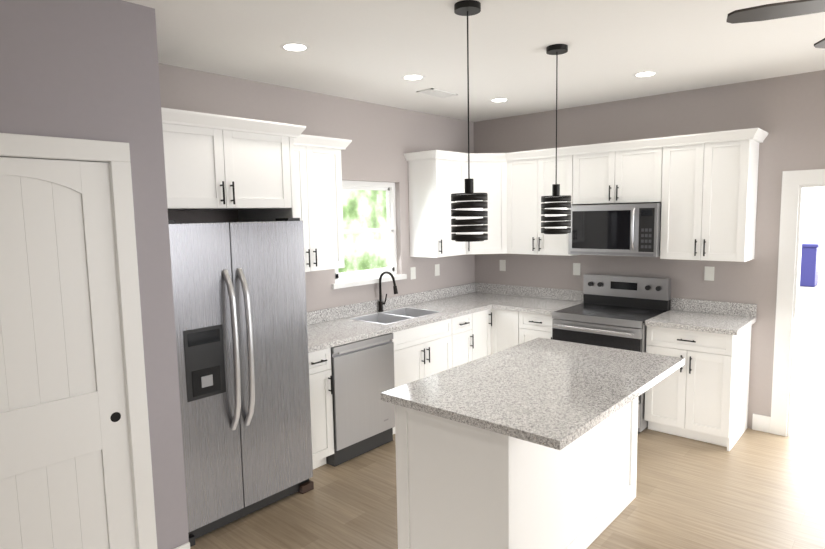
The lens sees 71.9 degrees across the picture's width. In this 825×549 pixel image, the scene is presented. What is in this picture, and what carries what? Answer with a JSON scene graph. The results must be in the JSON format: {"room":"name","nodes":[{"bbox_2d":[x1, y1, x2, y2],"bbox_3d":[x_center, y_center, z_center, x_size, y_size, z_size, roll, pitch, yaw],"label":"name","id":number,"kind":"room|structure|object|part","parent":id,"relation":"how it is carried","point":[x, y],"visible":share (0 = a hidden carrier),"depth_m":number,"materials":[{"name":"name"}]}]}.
{"room":"kitchen","nodes":[
{"label":"kitchen","id":0,"kind":"room"},
{"bbox_2d":[0,0,188,548],"bbox_3d":[-1.931,0.227,2.004,0.120,2.740,2.180,4,8,41],"label":"wall","id":1,"kind":"structure","parent":0,"point":[82,69],"depth_m":2.56,"materials":[{"name":"paint"}]},
{"bbox_2d":[0,157,136,548],"bbox_3d":[-1.603,0.541,2.348,0.037,2.018,0.802,4,8,41],"label":"closet door","id":2,"kind":"structure","parent":1,"relation":"in","point":[65,474],"depth_m":2.43,"materials":[{"name":"white wood"}]},
{"bbox_2d":[0,133,156,548],"bbox_3d":[-1.625,0.498,2.362,0.138,2.115,0.960,4,8,41],"label":"door frame","id":3,"kind":"structure","parent":1,"relation":"attached to","point":[115,156],"depth_m":2.60,"materials":[{"name":"white wood"}]},
{"bbox_2d":[174,414,770,548],"bbox_3d":[0.692,1.586,1.067,7.000,0.130,8.000,4,8,41],"label":"baseboard","id":4,"kind":"structure","parent":1,"relation":"attached to","point":[761,423],"depth_m":4.51,"materials":[{"name":"white wood"}]},
{"bbox_2d":[158,63,474,311],"bbox_3d":[-2.018,0.095,3.284,0.150,2.740,8.300,4,8,41],"label":"wall","id":5,"kind":"structure","parent":0,"point":[384,138],"depth_m":4.82,"materials":[{"name":"paint"}]},
{"bbox_2d":[162,115,296,210],"bbox_3d":[-1.306,-0.625,3.442,0.630,0.461,0.917,4,8,41],"label":"upper cabinet","id":6,"kind":"object","parent":5,"relation":"attached to","point":[209,166],"depth_m":3.24,"materials":[{"name":"white wood"}]},
{"bbox_2d":[238,139,344,271],"bbox_3d":[-0.870,-0.483,4.179,0.330,0.914,0.664,4,8,41],"label":"upper cabinet","id":7,"kind":"object","parent":5,"relation":"attached to","point":[317,169],"depth_m":4.14,"materials":[{"name":"white wood"}]},
{"bbox_3d":[0.428,-0.944,3.803,2.724,0.070,3.805,4,8,41],"label":"crown","id":8,"kind":"part","parent":7,"relation":"part of","materials":[{"name":"white wood"}]},
{"bbox_2d":[335,180,396,281],"bbox_3d":[-0.446,-0.388,5.052,0.082,0.870,0.820,4,8,41],"label":"window","id":9,"kind":"structure","parent":5,"relation":"in","point":[389,189],"depth_m":5.16,"materials":[{"name":"clear glass"}]},
{"bbox_2d":[331,274,406,288],"bbox_3d":[-0.383,0.058,5.051,0.085,0.042,0.900,4,8,41],"label":"window sill","id":10,"kind":"structure","parent":5,"relation":"attached to","point":[351,283],"depth_m":4.97,"materials":[{"name":"white wood"}]},
{"bbox_2d":[410,267,415,279],"bbox_3d":[0.006,-0.012,5.463,0.008,0.116,0.072,4,8,41],"label":"electrical outlet","id":11,"kind":"object","parent":5,"relation":"attached to","point":[412,272],"visible":1,"depth_m":5.46,"materials":[{"name":"white plastic"}]},
{"bbox_2d":[406,155,464,257],"bbox_3d":[0.270,-0.637,5.438,0.367,0.914,0.500,4,8,41],"label":"upper cabinet","id":12,"kind":"object","parent":5,"relation":"attached to","point":[433,179],"depth_m":5.27,"materials":[{"name":"white wood"}]},
{"bbox_2d":[435,264,439,275],"bbox_3d":[0.250,-0.045,5.739,0.008,0.116,0.072,4,8,41],"label":"electrical outlet","id":13,"kind":"object","parent":5,"relation":"attached to","point":[437,269],"visible":1,"depth_m":5.74,"materials":[{"name":"white plastic"}]},
{"bbox_2d":[465,155,508,254],"bbox_3d":[0.700,-0.673,5.698,0.668,0.914,0.668,4,8,41],"label":"upper cabinet","id":14,"kind":"object","parent":5,"relation":"attached to","point":[490,173],"depth_m":5.50,"materials":[{"name":"white wood"}]},
{"bbox_2d":[123,0,824,121],"bbox_3d":[0.639,-1.123,0.784,7.300,0.100,8.300,4,8,41],"label":"ceiling","id":15,"kind":"structure","parent":0,"point":[371,51],"depth_m":3.36,"materials":[{"name":"paint"}]},
{"bbox_2d":[279,42,310,50],"bbox_3d":[-0.674,-1.304,3.266,0.176,0.004,0.176,4,8,41],"label":"recessed light","id":16,"kind":"object","parent":15,"relation":"in","point":[292,46],"visible":1,"depth_m":3.25,"materials":[{"name":"white"}]},
{"bbox_2d":[401,74,425,79],"bbox_3d":[0.005,-1.398,4.034,0.176,0.004,0.176,4,8,41],"label":"recessed light","id":17,"kind":"object","parent":15,"relation":"in","point":[413,77],"visible":1,"depth_m":4.03,"materials":[{"name":"white"}]},
{"bbox_2d":[417,88,457,97],"bbox_3d":[0.201,-1.457,4.571,0.160,0.008,0.330,4,8,41],"label":"ceiling vent","id":18,"kind":"object","parent":15,"relation":"in","point":[437,93],"visible":0.98,"depth_m":4.56,"materials":[{"name":"grey metal"}]},
{"bbox_2d":[451,0,487,241],"bbox_3d":[0.268,-0.713,2.718,0.178,1.105,0.178,4,8,41],"label":"pendant light","id":19,"kind":"object","parent":15,"relation":"hanging from","point":[469,205],"visible":1,"depth_m":2.69,"materials":[{"name":"black metal"}]},
{"bbox_2d":[489,98,509,101],"bbox_3d":[0.749,-1.504,4.904,0.176,0.004,0.176,4,8,41],"label":"recessed light","id":20,"kind":"object","parent":15,"relation":"in","point":[499,99],"visible":1,"depth_m":4.89,"materials":[{"name":"white"}]},
{"bbox_2d":[541,44,570,233],"bbox_3d":[0.867,-0.798,3.425,0.178,1.105,0.178,4,8,41],"label":"pendant light","id":21,"kind":"object","parent":15,"relation":"hanging from","point":[554,210],"visible":1,"depth_m":3.40,"materials":[{"name":"black metal"}]},
{"bbox_2d":[632,71,658,76],"bbox_3d":[1.667,-1.435,4.074,0.176,0.004,0.176,4,8,41],"label":"recessed light","id":22,"kind":"object","parent":15,"relation":"in","point":[644,73],"visible":1,"depth_m":4.06,"materials":[{"name":"white"}]},
{"bbox_2d":[726,0,824,48],"bbox_3d":[1.672,-0.949,1.663,1.289,0.470,1.245,4,8,41],"label":"ceiling fan","id":23,"kind":"object","parent":15,"relation":"hanging from","point":[778,10],"visible":1,"depth_m":1.91,"materials":[{"name":"brown metal"}]},
{"bbox_2d":[190,427,824,548],"bbox_3d":[0.694,1.701,1.079,7.000,0.100,8.000,4,8,41],"label":"floor","id":24,"kind":"structure","parent":0,"point":[753,489],"depth_m":3.45,"materials":[{"name":"brown wood"}]},
{"bbox_2d":[168,218,313,546],"bbox_3d":[-1.195,0.548,3.488,0.807,1.763,0.908,4,8,41],"label":"refrigerator","id":25,"kind":"object","parent":24,"relation":"on","point":[239,300],"visible":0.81,"depth_m":3.24,"materials":[{"name":"silver metal"}]},
{"bbox_2d":[308,348,333,469],"bbox_3d":[-0.870,0.926,4.082,0.610,0.876,0.262,4,8,41],"label":"base cabinet","id":26,"kind":"object","parent":24,"relation":"on","point":[320,374],"depth_m":3.91,"materials":[{"name":"white wood"}]},
{"bbox_2d":[326,333,394,466],"bbox_3d":[-0.566,0.891,4.395,0.616,0.868,0.606,4,8,41],"label":"dishwasher","id":27,"kind":"object","parent":24,"relation":"on","point":[362,371],"visible":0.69,"depth_m":4.16,"materials":[{"name":"silver metal"}]},
{"bbox_2d":[396,314,467,386],"bbox_3d":[0.223,0.775,5.317,0.610,0.876,0.425,4,8,41],"label":"base cabinet","id":28,"kind":"object","parent":24,"relation":"on","point":[422,351],"depth_m":4.77,"materials":[{"name":"white wood"}]},
{"bbox_3d":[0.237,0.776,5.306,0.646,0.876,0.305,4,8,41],"label":"drawer","id":29,"kind":"part","parent":28,"relation":"part of","materials":[{"name":"white wood"}]},
{"bbox_2d":[468,308,491,361],"bbox_3d":[0.431,0.751,5.510,0.666,0.876,0.382,4,8,41],"label":"base cabinet","id":30,"kind":"object","parent":24,"relation":"on","point":[479,323],"depth_m":5.31,"materials":[{"name":"white wood"}]},
{"bbox_2d":[492,308,523,353],"bbox_3d":[1.063,0.735,5.549,0.382,0.876,0.666,4,8,41],"label":"base cabinet","id":31,"kind":"object","parent":24,"relation":"on","point":[507,325],"depth_m":5.32,"materials":[{"name":"white wood"}]},
{"bbox_2d":[307,283,526,352],"bbox_3d":[-0.005,0.387,4.986,0.662,0.305,2.854,4,8,41],"label":"countertop","id":32,"kind":"structure","parent":31,"relation":"on","point":[336,326],"depth_m":4.92,"materials":[{"name":"stone"}]},
{"bbox_2d":[378,271,397,311],"bbox_3d":[-0.198,0.150,5.031,0.234,0.365,0.105,4,8,41],"label":"faucet","id":33,"kind":"object","parent":32,"relation":"on","point":[381,303],"visible":1,"depth_m":5.05,"materials":[{"name":"black metal"}]},
{"bbox_2d":[491,287,583,314],"bbox_3d":[1.202,0.240,5.368,0.630,0.139,0.664,4,8,41],"label":"countertop","id":34,"kind":"structure","parent":31,"relation":"on","point":[538,300],"depth_m":5.51,"materials":[{"name":"stone"}]},
{"bbox_2d":[395,398,637,548],"bbox_3d":[0.650,0.995,3.142,0.642,0.876,1.479,4,8,41],"label":"kitchen island","id":35,"kind":"object","parent":24,"relation":"on","point":[531,444],"depth_m":2.67,"materials":[{"name":"wood"}]},
{"bbox_2d":[381,338,684,449],"bbox_3d":[0.709,0.547,3.021,0.943,0.038,1.544,4,8,41],"label":"island countertop","id":36,"kind":"structure","parent":35,"relation":"on","point":[549,393],"depth_m":2.77,"materials":[{"name":"grey stone"}]},
{"bbox_2d":[524,312,553,341],"bbox_3d":[1.301,0.748,5.378,0.441,0.876,0.610,4,8,41],"label":"base cabinet","id":37,"kind":"object","parent":24,"relation":"on","point":[536,325],"depth_m":5.10,"materials":[{"name":"white wood"}]},
{"bbox_3d":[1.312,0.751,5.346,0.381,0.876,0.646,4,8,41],"label":"drawer","id":38,"kind":"part","parent":37,"relation":"part of","materials":[{"name":"white"}]},
{"bbox_2d":[552,274,670,433],"bbox_3d":[1.697,0.634,4.906,0.758,1.185,0.752,4,8,41],"label":"range","id":39,"kind":"object","parent":24,"relation":"on","point":[614,311],"visible":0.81,"depth_m":4.84,"materials":[{"name":"silver metal"}]},
{"bbox_2d":[644,325,751,450],"bbox_3d":[2.270,0.818,4.529,0.610,0.876,0.610,4,8,41],"label":"base cabinet","id":40,"kind":"object","parent":24,"relation":"on","point":[702,394],"depth_m":4.28,"materials":[{"name":"white wood"}]},
{"bbox_2d":[645,298,756,335],"bbox_3d":[2.260,0.315,4.453,0.640,0.139,0.646,4,8,41],"label":"countertop","id":41,"kind":"structure","parent":40,"relation":"on","point":[728,318],"depth_m":4.49,"materials":[{"name":"stone"}]},
{"bbox_2d":[474,70,824,428],"bbox_3d":[3.413,-0.078,3.921,7.150,2.740,0.150,4,8,41],"label":"wall","id":42,"kind":"structure","parent":0,"point":[787,113],"depth_m":4.62,"materials":[{"name":"paint"}]},
{"bbox_2d":[500,260,505,270],"bbox_3d":[0.949,-0.096,5.993,0.072,0.116,0.008,4,8,41],"label":"electrical outlet","id":43,"kind":"object","parent":42,"relation":"attached to","point":[502,265],"visible":1,"depth_m":5.99,"materials":[{"name":"white plastic"}]},
{"bbox_2d":[509,151,574,255],"bbox_3d":[1.247,-0.654,5.418,0.728,0.914,0.366,4,8,41],"label":"upper cabinet","id":44,"kind":"object","parent":42,"relation":"attached to","point":[531,177],"depth_m":5.31,"materials":[{"name":"white wood"}]},
{"bbox_2d":[573,263,579,274],"bbox_3d":[1.572,-0.051,5.446,0.072,0.116,0.008,4,8,41],"label":"electrical outlet","id":45,"kind":"object","parent":42,"relation":"attached to","point":[576,268],"visible":1,"depth_m":5.45,"materials":[{"name":"white plastic"}]},
{"bbox_2d":[573,143,660,205],"bbox_3d":[1.814,-0.844,4.917,0.762,0.454,0.330,4,8,41],"label":"upper cabinet","id":46,"kind":"object","parent":42,"relation":"attached to","point":[602,175],"depth_m":4.78,"materials":[{"name":"white wood"}]},
{"bbox_2d":[568,203,660,256],"bbox_3d":[1.782,-0.389,4.918,0.756,0.430,0.457,4,8,41],"label":"microwave","id":47,"kind":"object","parent":46,"relation":"attached to","point":[633,230],"visible":1,"depth_m":4.75,"materials":[{"name":"silver metal"}]},
{"bbox_2d":[657,135,760,261],"bbox_3d":[2.334,-0.578,4.490,0.610,0.914,0.330,4,8,41],"label":"upper cabinet","id":48,"kind":"object","parent":42,"relation":"attached to","point":[701,188],"depth_m":4.34,"materials":[{"name":"white wood"}]},
{"bbox_2d":[704,266,713,280],"bbox_3d":[2.443,-0.008,4.681,0.072,0.116,0.008,4,8,41],"label":"electrical outlet","id":49,"kind":"object","parent":42,"relation":"attached to","point":[709,274],"visible":1,"depth_m":4.68,"materials":[{"name":"white plastic"}]},
{"bbox_2d":[770,169,824,435],"bbox_3d":[3.282,0.262,4.066,1.140,2.040,0.168,4,8,41],"label":"door frame","id":50,"kind":"structure","parent":42,"relation":"attached to","point":[790,235],"depth_m":4.33,"materials":[{"name":"white wood"}]},
{"label":"outside","id":51,"kind":"structure","parent":0,"visible":0},
{"bbox_2d":[338,190,387,272],"bbox_3d":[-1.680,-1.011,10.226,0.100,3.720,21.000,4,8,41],"label":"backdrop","id":52,"kind":"structure","parent":51,"point":[373,223],"depth_m":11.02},
{"bbox_2d":[789,272,824,443],"bbox_3d":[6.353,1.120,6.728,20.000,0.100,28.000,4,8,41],"label":"ground","id":53,"kind":"structure","parent":51,"point":[809,409],"depth_m":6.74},
{"bbox_2d":[800,243,821,286],"bbox_3d":[9.505,-0.248,13.829,0.620,1.020,0.660,4,8,41],"label":"bin","id":54,"kind":"object","parent":53,"relation":"on","point":[810,252],"visible":0.56,"depth_m":13.53,"materials":[{"name":"blue plastic"}]},
{"bbox_2d":[802,187,824,272],"bbox_3d":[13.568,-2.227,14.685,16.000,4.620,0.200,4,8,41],"label":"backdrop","id":55,"kind":"structure","parent":51,"point":[814,217],"depth_m":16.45,"materials":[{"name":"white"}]}
]}

